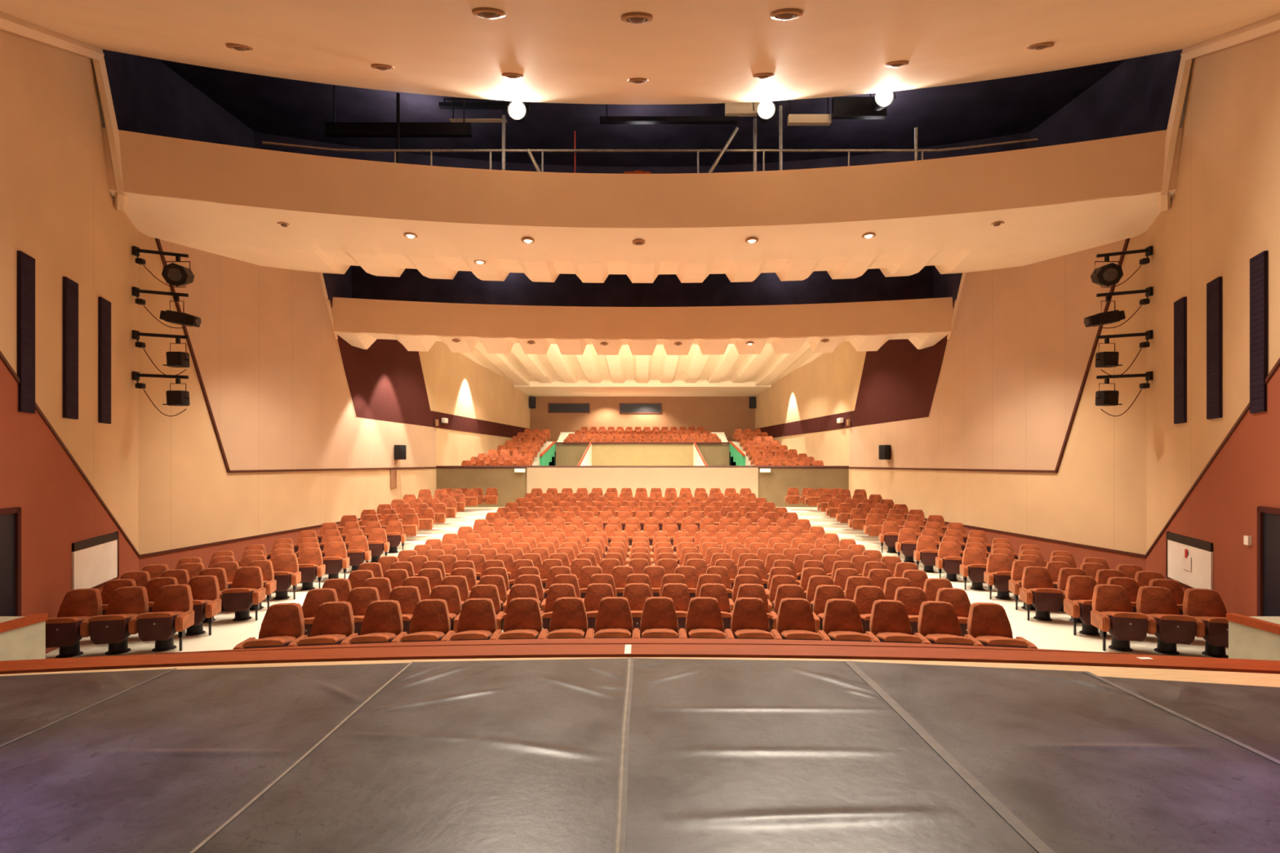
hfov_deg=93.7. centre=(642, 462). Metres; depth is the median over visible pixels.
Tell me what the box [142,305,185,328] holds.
power cable
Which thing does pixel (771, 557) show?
seat
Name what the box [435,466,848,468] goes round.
trim
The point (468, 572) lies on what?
seat
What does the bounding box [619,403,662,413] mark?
window
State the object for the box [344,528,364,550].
seat
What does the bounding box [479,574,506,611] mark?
seat
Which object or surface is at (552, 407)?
window
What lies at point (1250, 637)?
wall
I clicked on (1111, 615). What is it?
seat cushion
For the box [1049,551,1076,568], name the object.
seat
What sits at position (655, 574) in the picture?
seat
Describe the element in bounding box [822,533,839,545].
seat
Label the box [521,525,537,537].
seat
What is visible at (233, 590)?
seat cushion
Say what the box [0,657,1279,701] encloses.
floor
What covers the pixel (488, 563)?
seat
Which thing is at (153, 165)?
wall
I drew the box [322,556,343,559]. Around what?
seat cushion
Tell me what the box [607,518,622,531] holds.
seat
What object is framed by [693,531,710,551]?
seat
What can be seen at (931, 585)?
seat
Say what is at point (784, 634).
seat cushion
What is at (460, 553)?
seat
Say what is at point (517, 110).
lamp
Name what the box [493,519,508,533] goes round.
seat
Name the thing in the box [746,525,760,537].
seat
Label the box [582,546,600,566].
seat
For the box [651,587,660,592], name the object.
seat cushion
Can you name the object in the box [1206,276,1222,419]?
acoustic panel
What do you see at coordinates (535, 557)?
seat
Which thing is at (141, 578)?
seat
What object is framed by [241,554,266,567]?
seat
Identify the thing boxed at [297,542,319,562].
seat
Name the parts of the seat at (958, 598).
backrest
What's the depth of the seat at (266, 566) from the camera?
11.47 m
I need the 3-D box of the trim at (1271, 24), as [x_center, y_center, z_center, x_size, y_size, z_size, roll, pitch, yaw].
[7.855,-5.460,7.435,0.220,2.410,4.853,0,0,23]
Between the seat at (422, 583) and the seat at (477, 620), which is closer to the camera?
the seat at (477, 620)
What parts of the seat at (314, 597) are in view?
backrest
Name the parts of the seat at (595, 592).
backrest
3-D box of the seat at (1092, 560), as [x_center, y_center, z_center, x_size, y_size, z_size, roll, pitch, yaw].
[8.960,2.333,11.750,0.647,0.857,0.636,0,0,18]
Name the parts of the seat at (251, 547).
backrest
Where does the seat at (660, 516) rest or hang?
on the floor at (1057, 633)
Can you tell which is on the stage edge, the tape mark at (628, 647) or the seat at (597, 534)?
the tape mark at (628, 647)
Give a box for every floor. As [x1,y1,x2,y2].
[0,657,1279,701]
[45,506,1228,658]
[532,441,557,466]
[557,432,574,442]
[710,432,727,442]
[727,441,752,466]
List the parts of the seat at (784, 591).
armrest, backrest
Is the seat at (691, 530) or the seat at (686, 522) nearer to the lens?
the seat at (691, 530)
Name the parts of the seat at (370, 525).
backrest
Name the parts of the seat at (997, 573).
armrest, aisle leg, backrest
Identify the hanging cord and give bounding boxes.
[574,130,575,173]
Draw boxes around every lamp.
[505,100,530,123]
[752,100,777,122]
[870,91,895,111]
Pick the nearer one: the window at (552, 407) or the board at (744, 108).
the board at (744, 108)
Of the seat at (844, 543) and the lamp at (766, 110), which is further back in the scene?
the seat at (844, 543)
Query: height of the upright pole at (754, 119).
1.672 m
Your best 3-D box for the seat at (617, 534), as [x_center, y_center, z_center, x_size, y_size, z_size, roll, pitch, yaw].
[-0.640,2.307,15.980,0.564,0.857,0.636,0,0,-1]
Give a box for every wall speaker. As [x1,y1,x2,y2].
[394,444,406,459]
[528,396,535,408]
[749,396,755,408]
[878,444,890,459]
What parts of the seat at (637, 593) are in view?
backrest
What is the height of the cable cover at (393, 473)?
0.640 m
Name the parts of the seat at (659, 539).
backrest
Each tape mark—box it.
[624,644,631,653]
[1136,657,1153,659]
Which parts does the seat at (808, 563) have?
backrest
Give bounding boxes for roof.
[157,58,1127,166]
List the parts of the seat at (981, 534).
backrest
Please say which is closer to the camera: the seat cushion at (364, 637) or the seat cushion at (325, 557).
the seat cushion at (364, 637)
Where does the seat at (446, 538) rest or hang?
on the floor at (1057, 633)
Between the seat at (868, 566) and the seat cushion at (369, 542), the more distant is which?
the seat cushion at (369, 542)
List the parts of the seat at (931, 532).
backrest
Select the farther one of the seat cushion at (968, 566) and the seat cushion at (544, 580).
the seat cushion at (968, 566)
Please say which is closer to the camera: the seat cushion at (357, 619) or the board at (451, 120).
the seat cushion at (357, 619)
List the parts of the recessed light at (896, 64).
bulb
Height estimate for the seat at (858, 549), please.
0.857 m
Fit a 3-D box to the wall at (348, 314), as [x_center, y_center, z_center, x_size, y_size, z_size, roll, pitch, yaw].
[0.000,-4.352,18.077,20.400,0.990,1.566,0,0,0]
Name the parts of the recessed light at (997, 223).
bulb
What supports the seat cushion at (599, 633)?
on the seat at (614, 620)
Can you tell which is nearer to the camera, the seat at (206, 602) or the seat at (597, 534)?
the seat at (206, 602)
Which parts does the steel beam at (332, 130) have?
hanger rod, hanger rod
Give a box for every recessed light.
[226,43,253,51]
[276,222,289,226]
[370,63,394,70]
[403,232,417,238]
[452,338,460,342]
[471,7,505,19]
[473,259,486,264]
[502,72,523,79]
[521,236,534,243]
[527,341,535,344]
[600,342,608,345]
[620,12,653,23]
[627,77,648,84]
[632,239,644,245]
[674,342,682,345]
[745,236,758,243]
[746,341,754,345]
[752,72,774,79]
[769,8,803,20]
[820,338,829,342]
[862,231,875,238]
[884,60,908,67]
[991,220,1004,226]
[1026,41,1054,49]
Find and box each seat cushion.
[45,616,91,624]
[88,613,138,622]
[102,604,107,609]
[136,611,183,618]
[148,601,154,607]
[192,600,212,604]
[221,587,257,593]
[242,635,296,646]
[273,571,293,575]
[297,634,347,644]
[298,564,318,568]
[303,617,315,624]
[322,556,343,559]
[346,549,365,552]
[349,632,397,642]
[353,615,364,622]
[368,541,384,544]
[386,532,401,535]
[400,631,444,640]
[401,613,413,621]
[448,613,457,619]
[450,630,492,639]
[498,629,538,638]
[508,579,515,583]
[541,578,546,583]
[542,611,552,617]
[546,628,584,637]
[579,588,586,592]
[586,610,598,617]
[594,628,631,637]
[615,587,624,592]
[631,610,642,617]
[641,628,678,637]
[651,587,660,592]
[675,610,687,617]
[688,587,696,592]
[688,628,725,637]
[720,611,731,617]
[725,588,732,593]
[734,629,773,638]
[762,579,768,583]
[766,613,772,618]
[780,630,822,639]
[817,613,823,618]
[827,631,871,640]
[860,613,871,620]
[875,631,922,642]
[883,532,898,535]
[900,541,917,544]
[907,614,919,622]
[919,549,937,552]
[924,633,974,644]
[941,556,962,559]
[957,616,968,623]
[966,564,986,568]
[975,635,1028,646]
[991,571,1011,575]
[1027,587,1063,593]
[1073,600,1092,604]
[1101,611,1148,618]
[1130,601,1136,607]
[1146,613,1196,622]
[1177,604,1182,609]
[1193,616,1228,623]
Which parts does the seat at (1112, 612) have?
armrest, aisle leg, backrest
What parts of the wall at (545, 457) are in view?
handrail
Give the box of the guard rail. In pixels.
[262,137,1038,173]
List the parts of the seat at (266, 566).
backrest, aisle leg, armrest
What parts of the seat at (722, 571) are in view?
backrest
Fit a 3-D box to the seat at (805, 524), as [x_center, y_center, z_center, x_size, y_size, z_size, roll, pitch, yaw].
[4.699,2.111,17.450,0.651,0.857,0.636,0,0,10]
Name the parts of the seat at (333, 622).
armrest, backrest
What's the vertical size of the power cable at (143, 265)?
0.344 m
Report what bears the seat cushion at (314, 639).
on the seat at (333, 622)
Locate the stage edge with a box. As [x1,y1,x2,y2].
[0,644,1279,674]
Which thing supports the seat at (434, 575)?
on the floor at (1057, 633)
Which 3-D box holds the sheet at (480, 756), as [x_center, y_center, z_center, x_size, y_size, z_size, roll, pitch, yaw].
[-0.980,1.612,1.477,1.754,0.008,6.955,0,0,0]
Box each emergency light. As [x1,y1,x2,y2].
[435,417,448,426]
[836,417,850,426]
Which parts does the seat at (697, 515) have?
backrest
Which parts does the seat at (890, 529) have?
armrest, backrest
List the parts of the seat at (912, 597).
backrest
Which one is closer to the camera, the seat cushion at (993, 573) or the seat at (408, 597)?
the seat at (408, 597)
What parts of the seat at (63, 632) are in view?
backrest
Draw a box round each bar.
[132,245,188,264]
[132,286,188,305]
[132,329,188,347]
[132,371,188,388]
[1096,245,1153,264]
[1096,286,1153,305]
[1096,329,1153,347]
[1096,371,1153,388]
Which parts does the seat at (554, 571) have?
backrest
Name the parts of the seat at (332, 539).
backrest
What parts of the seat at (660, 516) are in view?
backrest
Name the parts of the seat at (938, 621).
armrest, backrest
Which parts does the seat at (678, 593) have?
backrest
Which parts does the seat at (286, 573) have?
backrest, aisle leg, armrest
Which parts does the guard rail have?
post, post, post, post, post, post, post, post, post, post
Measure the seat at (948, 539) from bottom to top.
0.857 m
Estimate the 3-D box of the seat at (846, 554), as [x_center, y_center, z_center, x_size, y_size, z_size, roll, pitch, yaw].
[4.338,2.333,12.858,0.566,0.857,0.636,0,0,9]
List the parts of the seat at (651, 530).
backrest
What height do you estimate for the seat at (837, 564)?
0.857 m
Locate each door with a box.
[0,506,21,616]
[1257,506,1279,616]
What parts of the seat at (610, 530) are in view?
backrest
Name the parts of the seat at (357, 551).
backrest, armrest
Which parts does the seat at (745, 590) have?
backrest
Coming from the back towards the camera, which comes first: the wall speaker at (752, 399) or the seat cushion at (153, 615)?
the wall speaker at (752, 399)
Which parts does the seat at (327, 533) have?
backrest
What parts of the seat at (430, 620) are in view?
armrest, backrest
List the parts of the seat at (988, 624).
armrest, backrest, armrest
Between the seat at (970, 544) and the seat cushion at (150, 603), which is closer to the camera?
the seat cushion at (150, 603)
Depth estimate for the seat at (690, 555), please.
12.45 m
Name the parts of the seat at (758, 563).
backrest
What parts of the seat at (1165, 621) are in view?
armrest, backrest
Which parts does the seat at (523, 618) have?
armrest, backrest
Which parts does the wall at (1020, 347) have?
wall panel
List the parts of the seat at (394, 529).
backrest, armrest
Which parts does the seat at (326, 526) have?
backrest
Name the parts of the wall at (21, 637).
edge rail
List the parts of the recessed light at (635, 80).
bulb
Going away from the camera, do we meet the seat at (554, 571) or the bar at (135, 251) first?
the seat at (554, 571)
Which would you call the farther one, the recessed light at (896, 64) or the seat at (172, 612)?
the seat at (172, 612)
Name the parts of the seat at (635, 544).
armrest, backrest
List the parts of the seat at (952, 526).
backrest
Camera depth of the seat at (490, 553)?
13.18 m
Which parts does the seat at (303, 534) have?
backrest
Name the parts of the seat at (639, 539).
backrest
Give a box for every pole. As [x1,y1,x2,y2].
[396,93,399,163]
[502,114,505,149]
[526,148,541,172]
[707,126,738,173]
[753,117,756,149]
[778,105,782,149]
[914,127,918,159]
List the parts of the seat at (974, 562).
armrest, aisle leg, backrest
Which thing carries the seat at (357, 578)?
on the floor at (1057, 633)
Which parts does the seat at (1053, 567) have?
backrest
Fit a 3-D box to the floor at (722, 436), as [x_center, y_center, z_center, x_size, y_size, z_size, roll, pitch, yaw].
[4.550,-0.725,34.875,0.800,2.190,3.620,0,0,0]
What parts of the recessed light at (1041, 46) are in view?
bulb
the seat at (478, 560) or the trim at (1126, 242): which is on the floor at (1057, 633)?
the seat at (478, 560)
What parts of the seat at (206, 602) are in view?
backrest, aisle leg, armrest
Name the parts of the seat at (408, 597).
backrest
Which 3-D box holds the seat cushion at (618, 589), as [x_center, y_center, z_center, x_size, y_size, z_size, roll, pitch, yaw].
[-0.344,2.193,10.318,0.434,0.155,0.460,0,0,-1]
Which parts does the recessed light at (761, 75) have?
bulb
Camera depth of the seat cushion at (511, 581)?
10.92 m
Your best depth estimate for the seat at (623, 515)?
18.94 m
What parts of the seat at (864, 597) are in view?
backrest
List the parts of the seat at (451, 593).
backrest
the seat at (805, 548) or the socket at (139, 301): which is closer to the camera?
the socket at (139, 301)
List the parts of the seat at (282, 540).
backrest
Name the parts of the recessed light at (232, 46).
bulb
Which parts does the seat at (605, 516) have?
backrest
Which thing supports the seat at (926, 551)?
on the floor at (1057, 633)
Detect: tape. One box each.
[0,668,176,746]
[189,661,413,852]
[613,657,633,852]
[615,657,630,852]
[844,661,1054,852]
[1082,671,1279,764]
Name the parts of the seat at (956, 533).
backrest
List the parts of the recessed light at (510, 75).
bulb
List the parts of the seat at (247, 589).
armrest, backrest, aisle leg, armrest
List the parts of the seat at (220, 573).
backrest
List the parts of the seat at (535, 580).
armrest, backrest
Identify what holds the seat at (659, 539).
on the floor at (1057, 633)
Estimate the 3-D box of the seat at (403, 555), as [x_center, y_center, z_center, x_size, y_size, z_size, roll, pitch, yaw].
[-5.077,2.333,12.733,0.566,0.857,0.636,0,0,-10]
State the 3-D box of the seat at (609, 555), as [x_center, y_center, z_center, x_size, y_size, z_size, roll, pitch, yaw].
[-0.652,2.321,12.260,0.567,0.857,0.636,0,0,-1]
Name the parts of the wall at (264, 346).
wall panel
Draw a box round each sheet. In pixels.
[0,662,409,852]
[0,668,173,745]
[194,657,627,852]
[625,657,1038,852]
[852,661,1279,852]
[1098,675,1279,760]
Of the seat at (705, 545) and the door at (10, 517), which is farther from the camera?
the seat at (705, 545)
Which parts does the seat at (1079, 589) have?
armrest, aisle leg, backrest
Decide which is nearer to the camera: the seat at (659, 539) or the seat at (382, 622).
the seat at (382, 622)
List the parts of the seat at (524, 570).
backrest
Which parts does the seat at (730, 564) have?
backrest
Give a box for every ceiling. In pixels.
[0,0,1279,104]
[109,189,1176,283]
[334,331,950,355]
[441,341,843,396]
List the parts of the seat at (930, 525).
backrest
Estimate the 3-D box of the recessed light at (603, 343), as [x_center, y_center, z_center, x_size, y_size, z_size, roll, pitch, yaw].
[-1.206,-3.743,18.974,0.250,0.085,0.246,0,0,0]
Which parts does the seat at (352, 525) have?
backrest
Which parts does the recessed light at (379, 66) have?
bulb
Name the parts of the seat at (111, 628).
armrest, backrest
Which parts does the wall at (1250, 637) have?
edge rail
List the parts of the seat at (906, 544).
armrest, backrest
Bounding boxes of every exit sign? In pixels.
[514,468,524,472]
[760,468,770,472]
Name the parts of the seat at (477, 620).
armrest, backrest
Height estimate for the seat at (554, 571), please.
0.857 m
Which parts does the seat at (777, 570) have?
armrest, backrest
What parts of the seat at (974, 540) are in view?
backrest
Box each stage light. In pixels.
[159,295,200,327]
[161,256,194,286]
[162,337,190,367]
[162,378,190,405]
[1084,295,1125,327]
[1090,256,1123,286]
[1094,337,1122,367]
[1094,378,1122,405]
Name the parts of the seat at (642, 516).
backrest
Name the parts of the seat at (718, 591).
backrest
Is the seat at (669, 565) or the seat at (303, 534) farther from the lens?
the seat at (303, 534)
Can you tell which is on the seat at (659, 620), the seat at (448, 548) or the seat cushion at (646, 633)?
the seat cushion at (646, 633)
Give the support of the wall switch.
attached to the wall at (1224, 211)
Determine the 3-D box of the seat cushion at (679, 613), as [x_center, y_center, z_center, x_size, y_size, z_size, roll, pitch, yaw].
[0.475,2.127,8.456,0.434,0.155,0.460,0,0,1]
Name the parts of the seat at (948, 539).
backrest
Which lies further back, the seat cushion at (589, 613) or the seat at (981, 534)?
the seat at (981, 534)
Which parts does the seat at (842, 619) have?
armrest, backrest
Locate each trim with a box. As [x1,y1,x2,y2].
[0,11,104,60]
[0,351,140,558]
[92,48,128,211]
[140,518,359,557]
[155,238,436,472]
[318,272,337,339]
[335,339,355,417]
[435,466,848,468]
[848,238,1129,472]
[924,518,1145,557]
[928,339,949,417]
[946,272,966,339]
[1144,357,1279,558]
[1156,48,1192,211]
[1180,13,1279,60]
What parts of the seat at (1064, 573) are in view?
armrest, backrest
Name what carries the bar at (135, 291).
attached to the wall at (57, 208)
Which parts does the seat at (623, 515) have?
backrest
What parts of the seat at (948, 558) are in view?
armrest, aisle leg, backrest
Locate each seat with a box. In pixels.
[45,588,102,657]
[80,586,148,654]
[100,578,136,614]
[120,570,150,587]
[128,584,194,651]
[142,564,168,579]
[146,577,177,612]
[160,568,189,584]
[175,556,202,569]
[178,562,204,579]
[185,575,221,635]
[198,567,227,622]
[208,551,235,568]
[208,555,235,568]
[213,561,239,612]
[219,566,265,621]
[230,560,276,610]
[232,602,304,649]
[237,544,266,564]
[239,549,264,568]
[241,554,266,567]
[266,537,294,559]
[267,543,293,560]
[270,548,293,564]
[272,553,301,599]
[287,601,354,646]
[293,530,317,552]
[293,537,319,558]
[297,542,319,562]
[297,547,325,590]
[302,587,337,637]
[316,522,337,543]
[319,529,340,551]
[321,536,343,557]
[321,578,351,601]
[322,541,349,579]
[340,521,359,542]
[340,600,403,644]
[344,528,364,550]
[346,535,371,572]
[346,586,379,635]
[347,569,373,589]
[358,562,382,577]
[362,577,391,599]
[363,521,382,540]
[367,528,389,562]
[377,555,399,577]
[383,568,408,589]
[385,520,405,553]
[388,586,421,634]
[390,561,414,577]
[391,599,450,642]
[397,550,417,561]
[402,576,431,599]
[407,555,428,576]
[413,544,431,555]
[417,568,443,591]
[421,560,445,578]
[425,538,442,549]
[425,549,444,560]
[428,585,462,630]
[436,555,457,576]
[439,543,457,555]
[440,575,469,606]
[440,598,497,640]
[441,533,458,544]
[449,538,466,549]
[450,560,476,579]
[451,567,476,595]
[452,548,471,560]
[453,584,501,633]
[457,526,473,538]
[464,533,479,544]
[464,543,481,554]
[466,554,485,580]
[472,519,488,533]
[473,537,490,548]
[476,560,504,585]
[479,525,494,537]
[479,548,497,560]
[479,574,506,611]
[484,567,509,591]
[486,533,502,544]
[488,542,506,554]
[489,597,542,639]
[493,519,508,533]
[493,553,514,579]
[496,583,539,632]
[497,537,514,548]
[500,525,515,537]
[502,574,543,613]
[505,547,523,560]
[506,566,540,599]
[508,532,523,545]
[508,559,533,589]
[512,518,527,533]
[513,542,531,554]
[520,537,537,550]
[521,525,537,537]
[521,553,542,573]
[529,532,544,547]
[530,547,550,564]
[532,518,546,532]
[537,542,555,556]
[537,596,587,639]
[539,559,563,589]
[540,573,580,612]
[540,583,576,632]
[542,525,557,537]
[542,537,559,552]
[542,566,571,599]
[549,553,570,568]
[551,518,565,532]
[551,532,566,547]
[555,546,575,567]
[561,542,579,559]
[563,524,577,538]
[565,537,582,553]
[569,518,584,532]
[570,558,591,581]
[571,531,587,547]
[576,552,597,566]
[577,565,602,598]
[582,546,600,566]
[582,573,617,600]
[583,524,598,542]
[583,582,613,638]
[585,542,603,560]
[585,596,632,638]
[588,518,604,531]
[588,537,605,557]
[592,531,608,551]
[598,511,612,528]
[600,558,620,574]
[602,542,626,559]
[604,524,618,545]
[604,537,627,555]
[604,552,623,565]
[606,546,626,565]
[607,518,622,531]
[607,531,629,551]
[611,565,634,597]
[617,511,630,530]
[622,518,640,531]
[622,573,653,596]
[622,582,652,638]
[623,524,638,552]
[625,546,650,565]
[626,536,650,558]
[626,542,649,564]
[628,531,649,551]
[628,558,648,573]
[630,552,650,565]
[631,596,678,638]
[635,511,648,530]
[640,518,659,531]
[643,565,665,596]
[644,524,658,552]
[649,531,668,552]
[649,537,671,557]
[650,542,671,564]
[650,546,674,565]
[653,511,666,530]
[656,552,678,566]
[657,558,677,574]
[659,518,677,531]
[659,573,688,596]
[660,582,690,638]
[664,524,679,551]
[671,511,685,530]
[671,531,688,551]
[673,537,693,557]
[674,565,698,598]
[675,542,694,564]
[677,546,698,566]
[678,596,725,638]
[679,518,695,531]
[683,552,702,565]
[684,524,698,542]
[685,558,706,579]
[689,511,703,530]
[690,573,723,599]
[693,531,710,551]
[698,518,714,531]
[698,537,715,553]
[698,583,731,630]
[700,542,718,559]
[704,524,719,538]
[705,546,724,568]
[706,566,732,599]
[710,552,730,566]
[714,559,737,589]
[715,532,730,547]
[718,518,733,532]
[721,537,738,551]
[724,524,740,537]
[724,542,742,557]
[724,597,773,639]
[728,573,759,612]
[730,547,749,569]
[730,583,772,632]
[731,566,765,599]
[736,532,751,547]
[737,518,752,532]
[737,553,757,573]
[743,559,768,588]
[744,537,761,549]
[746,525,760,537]
[748,542,765,555]
[756,518,771,532]
[756,547,774,564]
[757,532,773,547]
[764,553,786,580]
[764,566,793,599]
[766,525,782,537]
[767,537,784,548]
[767,574,796,613]
[769,584,805,629]
[770,597,822,640]
[773,542,790,554]
[773,560,799,585]
[776,519,791,533]
[779,533,794,546]
[782,548,801,561]
[787,525,803,537]
[790,537,808,548]
[793,554,813,580]
[795,519,811,533]
[797,543,814,554]
[798,560,826,585]
[800,533,816,546]
[800,567,825,599]
[805,575,834,612]
[808,526,825,538]
[808,548,827,560]
[812,584,845,632]
[814,538,831,548]
[817,598,871,641]
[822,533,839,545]
[822,543,839,555]
[822,554,842,577]
[831,560,855,579]
[833,568,858,593]
[835,549,854,561]
[839,538,856,549]
[844,576,873,599]
[847,544,865,555]
[850,555,871,576]
[853,585,885,633]
[862,550,882,561]
[862,561,886,577]
[864,600,922,643]
[867,568,893,591]
[879,520,899,553]
[880,555,902,577]
[883,577,912,599]
[893,562,918,577]
[893,586,927,635]
[895,528,917,563]
[902,569,928,589]
[903,521,921,539]
[913,535,937,573]
[913,600,974,645]
[920,528,940,550]
[923,577,952,600]
[924,521,944,542]
[935,541,962,581]
[935,587,970,636]
[941,536,964,557]
[944,529,965,551]
[946,522,968,543]
[959,547,986,590]
[964,542,987,561]
[964,602,1037,648]
[966,537,991,558]
[968,530,991,552]
[983,553,1012,599]
[991,537,1018,559]
[991,543,1017,560]
[991,548,1014,564]
[1008,560,1036,610]
[1017,544,1047,564]
[1017,554,1043,567]
[1019,566,1063,621]
[1020,549,1045,568]
[1045,561,1071,612]
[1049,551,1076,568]
[1049,555,1075,568]
[1057,567,1086,622]
[1063,575,1099,635]
[1080,562,1106,579]
[1082,556,1110,569]
[1090,584,1148,651]
[1095,568,1124,584]
[1106,577,1139,612]
[1115,564,1142,579]
[1134,570,1164,587]
[1136,586,1196,654]
[1148,578,1184,614]
[1182,588,1228,657]
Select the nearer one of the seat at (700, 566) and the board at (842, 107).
the seat at (700, 566)
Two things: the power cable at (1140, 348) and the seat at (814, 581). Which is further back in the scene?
the power cable at (1140, 348)
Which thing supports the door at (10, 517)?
in the wall at (57, 208)
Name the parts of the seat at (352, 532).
backrest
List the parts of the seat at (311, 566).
backrest, aisle leg, armrest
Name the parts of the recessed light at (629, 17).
bulb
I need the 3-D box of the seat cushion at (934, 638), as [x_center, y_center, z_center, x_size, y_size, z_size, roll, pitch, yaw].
[3.630,2.087,7.142,0.434,0.155,0.460,0,0,7]
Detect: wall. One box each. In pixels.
[0,28,140,653]
[102,127,1182,227]
[138,56,529,570]
[254,131,1030,173]
[331,297,953,338]
[351,265,933,306]
[435,468,526,507]
[526,467,758,497]
[529,396,755,441]
[539,440,555,466]
[555,444,728,466]
[575,441,591,466]
[693,441,709,466]
[728,440,745,466]
[755,56,1146,570]
[758,468,848,507]
[1144,31,1279,648]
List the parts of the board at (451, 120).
hanger rod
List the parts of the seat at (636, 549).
backrest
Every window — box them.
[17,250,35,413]
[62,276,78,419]
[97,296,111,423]
[547,403,590,413]
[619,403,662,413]
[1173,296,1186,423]
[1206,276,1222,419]
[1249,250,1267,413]
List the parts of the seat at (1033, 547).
backrest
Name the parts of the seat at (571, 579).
armrest, backrest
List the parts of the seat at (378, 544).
backrest, armrest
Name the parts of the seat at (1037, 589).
armrest, aisle leg, backrest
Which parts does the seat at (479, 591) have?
armrest, backrest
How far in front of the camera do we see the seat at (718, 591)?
8.70 m
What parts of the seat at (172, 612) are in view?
armrest, backrest, aisle leg, armrest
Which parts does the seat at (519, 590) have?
armrest, backrest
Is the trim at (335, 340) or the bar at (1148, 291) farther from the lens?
the trim at (335, 340)
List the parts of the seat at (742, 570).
backrest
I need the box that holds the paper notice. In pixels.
[1182,554,1191,571]
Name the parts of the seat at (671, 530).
backrest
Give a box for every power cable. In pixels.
[142,265,186,287]
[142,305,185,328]
[142,348,186,375]
[142,389,186,416]
[1100,265,1142,287]
[1100,389,1142,416]
[1101,348,1142,375]
[1102,305,1142,328]
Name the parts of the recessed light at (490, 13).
bulb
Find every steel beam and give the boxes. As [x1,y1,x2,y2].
[324,84,471,137]
[600,104,737,124]
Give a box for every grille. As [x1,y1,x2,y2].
[394,445,399,458]
[529,397,534,407]
[750,397,755,407]
[885,445,890,458]
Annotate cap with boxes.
[555,442,729,444]
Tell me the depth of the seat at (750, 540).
15.11 m
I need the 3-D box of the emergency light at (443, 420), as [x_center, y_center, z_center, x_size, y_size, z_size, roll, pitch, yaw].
[-8.319,-1.675,24.863,0.184,0.370,1.058,0,0,4]
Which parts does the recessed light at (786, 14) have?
bulb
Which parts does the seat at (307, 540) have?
backrest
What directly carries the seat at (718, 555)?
on the floor at (1057, 633)
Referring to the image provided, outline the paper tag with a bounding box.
[1184,548,1186,558]
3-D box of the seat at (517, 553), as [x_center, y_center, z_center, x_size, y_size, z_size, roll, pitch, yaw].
[-2.862,2.333,13.050,0.566,0.857,0.636,0,0,-6]
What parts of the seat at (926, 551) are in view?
armrest, backrest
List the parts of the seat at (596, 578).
backrest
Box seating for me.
[337,426,946,536]
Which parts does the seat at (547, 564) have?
backrest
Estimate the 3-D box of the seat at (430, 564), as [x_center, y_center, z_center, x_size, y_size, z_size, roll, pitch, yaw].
[-3.951,2.296,11.056,0.563,0.857,0.636,0,0,-8]
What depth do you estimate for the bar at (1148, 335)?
11.29 m
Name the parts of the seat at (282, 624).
armrest, backrest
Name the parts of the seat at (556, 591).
backrest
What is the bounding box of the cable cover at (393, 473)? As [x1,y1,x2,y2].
[390,469,396,488]
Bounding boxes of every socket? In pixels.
[135,257,145,264]
[135,298,145,305]
[135,342,145,347]
[135,382,145,388]
[1139,257,1150,264]
[1139,298,1150,305]
[1139,342,1150,347]
[1139,382,1150,388]
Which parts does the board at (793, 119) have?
hanger rod, hanger rod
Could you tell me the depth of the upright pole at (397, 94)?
11.95 m
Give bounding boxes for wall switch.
[1243,535,1251,545]
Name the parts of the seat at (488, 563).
backrest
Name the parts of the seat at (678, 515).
backrest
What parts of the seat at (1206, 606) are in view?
armrest, backrest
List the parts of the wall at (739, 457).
handrail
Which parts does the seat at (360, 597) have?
backrest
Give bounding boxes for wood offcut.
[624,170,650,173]
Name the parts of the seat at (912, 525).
backrest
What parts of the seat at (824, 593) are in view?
armrest, backrest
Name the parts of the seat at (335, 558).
backrest, aisle leg, armrest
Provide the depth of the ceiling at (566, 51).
6.99 m
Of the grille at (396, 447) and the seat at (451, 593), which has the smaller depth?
the seat at (451, 593)
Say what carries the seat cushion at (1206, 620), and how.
on the seat at (1206, 606)
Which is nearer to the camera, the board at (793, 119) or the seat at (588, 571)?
the seat at (588, 571)
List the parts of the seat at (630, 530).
backrest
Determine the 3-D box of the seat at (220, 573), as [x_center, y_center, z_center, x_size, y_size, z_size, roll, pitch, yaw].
[-7.543,2.296,10.312,0.564,0.857,0.636,0,0,-15]
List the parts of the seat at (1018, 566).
armrest, aisle leg, backrest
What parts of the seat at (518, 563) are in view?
backrest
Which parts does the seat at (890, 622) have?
armrest, backrest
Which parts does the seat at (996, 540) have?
backrest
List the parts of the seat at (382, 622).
armrest, backrest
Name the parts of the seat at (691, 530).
backrest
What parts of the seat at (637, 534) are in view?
backrest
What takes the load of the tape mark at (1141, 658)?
on the stage edge
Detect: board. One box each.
[71,531,119,590]
[438,98,530,109]
[448,97,506,122]
[724,101,760,116]
[787,97,831,125]
[831,96,886,119]
[1165,531,1213,590]
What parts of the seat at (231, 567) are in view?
backrest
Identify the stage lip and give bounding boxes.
[155,638,1129,653]

